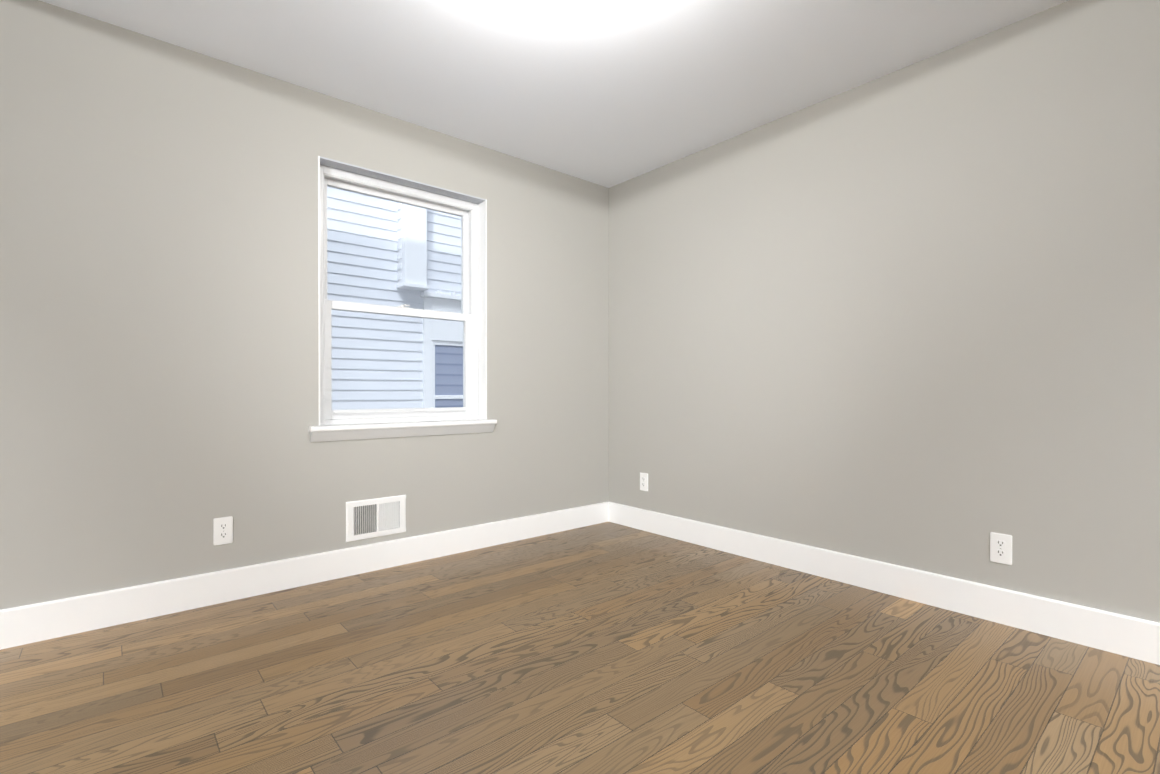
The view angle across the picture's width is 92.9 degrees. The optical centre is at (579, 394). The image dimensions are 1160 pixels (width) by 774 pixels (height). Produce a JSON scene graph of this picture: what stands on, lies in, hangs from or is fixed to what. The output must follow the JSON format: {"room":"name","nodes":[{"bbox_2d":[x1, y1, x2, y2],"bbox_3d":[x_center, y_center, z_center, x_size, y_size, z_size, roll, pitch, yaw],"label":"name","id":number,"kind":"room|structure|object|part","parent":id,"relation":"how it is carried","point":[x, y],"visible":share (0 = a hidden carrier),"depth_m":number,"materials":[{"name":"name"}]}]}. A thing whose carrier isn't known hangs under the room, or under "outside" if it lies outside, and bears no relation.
{"room":"empty bedroom","nodes":[
{"label":"empty bedroom","id":0,"kind":"room"},
{"bbox_2d":[0,0,608,609],"bbox_3d":[-1.313,-0.279,2.785,3.860,2.400,0.160,0,0,-40],"label":"wall","id":1,"kind":"structure","parent":0,"point":[158,322],"depth_m":2.41,"materials":[{"name":"beige paint"}]},
{"bbox_2d":[213,516,232,545],"bbox_3d":[-1.584,0.608,2.447,0.073,0.120,0.008,0,0,-40],"label":"outlet","id":2,"kind":"object","parent":1,"relation":"attached to","point":[222,530],"visible":1,"depth_m":2.44,"materials":[{"name":"white plastic"}]},
{"bbox_2d":[0,501,608,649],"bbox_3d":[-1.195,0.851,2.775,3.700,0.140,0.016,0,0,-40],"label":"baseboard","id":3,"kind":"structure","parent":1,"relation":"attached to","point":[31,623],"depth_m":2.52,"materials":[{"name":"white wood"}]},
{"bbox_2d":[346,495,405,541],"bbox_3d":[-1.109,0.648,2.943,0.314,0.204,0.168,0,0,-40],"label":"air vent","id":4,"kind":"object","parent":1,"relation":"in","point":[373,518],"visible":0.96,"depth_m":2.89,"materials":[{"name":"white metal"}]},
{"bbox_2d":[320,165,478,424],"bbox_3d":[-1.006,-0.504,3.109,0.934,1.317,0.088,0,0,-40],"label":"window","id":5,"kind":"structure","parent":1,"relation":"in","point":[371,183],"depth_m":3.10,"materials":[{"name":"white plastic"}]},
{"bbox_3d":[-1.021,-0.784,3.126,0.794,0.617,0.004,0,0,-40],"label":"glass","id":6,"kind":"part","parent":5,"relation":"part of","materials":[{"name":"clear glass"}]},
{"bbox_3d":[-1.021,-0.783,3.126,0.854,0.679,0.028,0,0,-40],"label":"window sash","id":7,"kind":"part","parent":5,"relation":"part of","materials":[{"name":"white wood"}]},
{"bbox_3d":[-0.993,-0.177,3.095,0.854,0.616,0.048,0,0,-40],"label":"window sash","id":8,"kind":"part","parent":5,"relation":"part of","materials":[{"name":"white wood"}]},
{"bbox_3d":[-0.997,-0.180,3.101,0.778,0.530,0.004,0,0,-40],"label":"glass","id":9,"kind":"part","parent":5,"relation":"part of","materials":[{"name":"clear glass"}]},
{"bbox_2d":[318,156,486,425],"bbox_3d":[-0.950,-0.507,3.044,0.950,1.325,0.085,0,0,-40],"label":"liner","id":10,"kind":"object","parent":1,"relation":"attached to","point":[482,235],"visible":0.57,"depth_m":3.33,"materials":[{"name":"paint"}]},
{"bbox_2d":[310,424,494,441],"bbox_3d":[-0.911,0.206,3.002,1.028,0.052,0.034,0,0,-40],"label":"apron","id":11,"kind":"object","parent":1,"relation":"attached to","point":[321,436],"visible":0.8,"depth_m":2.94,"materials":[{"name":"paint"}]},
{"bbox_2d":[320,156,485,203],"bbox_3d":[-0.950,-1.166,3.041,0.934,0.008,0.085,0,0,-40],"label":"liner","id":12,"kind":"object","parent":1,"relation":"attached to","point":[332,163],"visible":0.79,"depth_m":3.00,"materials":[{"name":"paint"}]},
{"bbox_2d":[309,419,496,431],"bbox_3d":[-0.940,0.168,3.036,1.040,0.025,0.139,0,0,-40],"label":"stool","id":13,"kind":"object","parent":1,"relation":"attached to","point":[358,426],"visible":0.89,"depth_m":2.93,"materials":[{"name":"paint"}]},
{"bbox_2d":[40,0,1068,187],"bbox_3d":[-0.032,-1.522,1.401,4.020,0.100,3.920,0,0,-40],"label":"ceiling","id":14,"kind":"structure","parent":0,"point":[608,93],"depth_m":2.40,"materials":[{"name":"white paint"}]},
{"bbox_2d":[0,522,1159,773],"bbox_3d":[-0.032,0.978,1.413,4.020,0.100,3.920,0,0,-40],"label":"floor","id":15,"kind":"structure","parent":0,"point":[606,648],"depth_m":1.77,"materials":[{"name":"brown wood"}]},
{"bbox_2d":[609,0,1159,622],"bbox_3d":[1.437,-0.278,2.659,0.160,2.400,3.920,0,0,-40],"label":"wall","id":16,"kind":"structure","parent":0,"point":[907,316],"depth_m":2.42,"materials":[{"name":"beige paint"}]},
{"bbox_2d":[640,472,647,490],"bbox_3d":[0.430,0.592,3.713,0.008,0.120,0.073,0,0,-40],"label":"outlet","id":17,"kind":"object","parent":16,"relation":"attached to","point":[643,481],"visible":1,"depth_m":3.71,"materials":[{"name":"white plastic"}]},
{"bbox_2d":[609,502,1159,664],"bbox_3d":[1.375,0.852,2.602,0.016,0.140,3.584,0,0,-40],"label":"baseboard","id":18,"kind":"structure","parent":16,"relation":"attached to","point":[1127,636],"depth_m":2.40,"materials":[{"name":"white wood"}]},
{"bbox_2d":[990,532,1011,564],"bbox_3d":[1.700,0.624,2.226,0.008,0.120,0.073,0,0,-40],"label":"outlet","id":19,"kind":"object","parent":16,"relation":"attached to","point":[1000,548],"visible":1,"depth_m":2.22,"materials":[{"name":"white plastic"}]},
{"label":"outside","id":20,"kind":"structure","parent":0,"visible":0},
{"bbox_3d":[-1.813,2.465,4.047,13.000,0.100,2.390,0,0,-40],"label":"ground","id":21,"kind":"structure","parent":20,"visible":0},
{"bbox_2d":[327,186,422,409],"bbox_3d":[-3.814,-1.084,3.833,5.700,7.000,0.133,0,0,-40],"label":"siding","id":22,"kind":"object","parent":21,"relation":"on","point":[378,386],"depth_m":5.28,"materials":[{"name":"plastic"}]},
{"bbox_2d":[425,209,460,295],"bbox_3d":[-1.266,-2.794,5.999,1.000,3.600,0.133,0,0,-40],"label":"house siding","id":23,"kind":"object","parent":22,"relation":"attached to","point":[442,262],"depth_m":5.79,"materials":[{"name":"plastic"}]},
{"bbox_3d":[-1.266,1.556,6.020,1.000,1.700,0.133,0,0,-40],"label":"house siding","id":24,"kind":"object","parent":21,"relation":"on","visible":0},
{"bbox_2d":[423,297,462,407],"bbox_3d":[-1.228,-0.144,5.967,1.000,1.700,0.050,0,0,-40],"label":"window","id":25,"kind":"structure","parent":24,"relation":"on","point":[443,333],"depth_m":5.78,"materials":[{"name":"blue glass"}]},
{"bbox_3d":[0.180,-1.100,7.241,2.800,7.000,0.133,0,0,-40],"label":"siding","id":26,"kind":"object","parent":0,"visible":0},
{"bbox_2d":[396,203,460,300],"bbox_3d":[-0.211,-2.797,6.704,4.080,3.600,0.190,0,0,-40],"label":"chase","id":27,"kind":"object","parent":26,"relation":"attached to","point":[416,256],"depth_m":5.42,"materials":[{"name":"white"}]}
]}

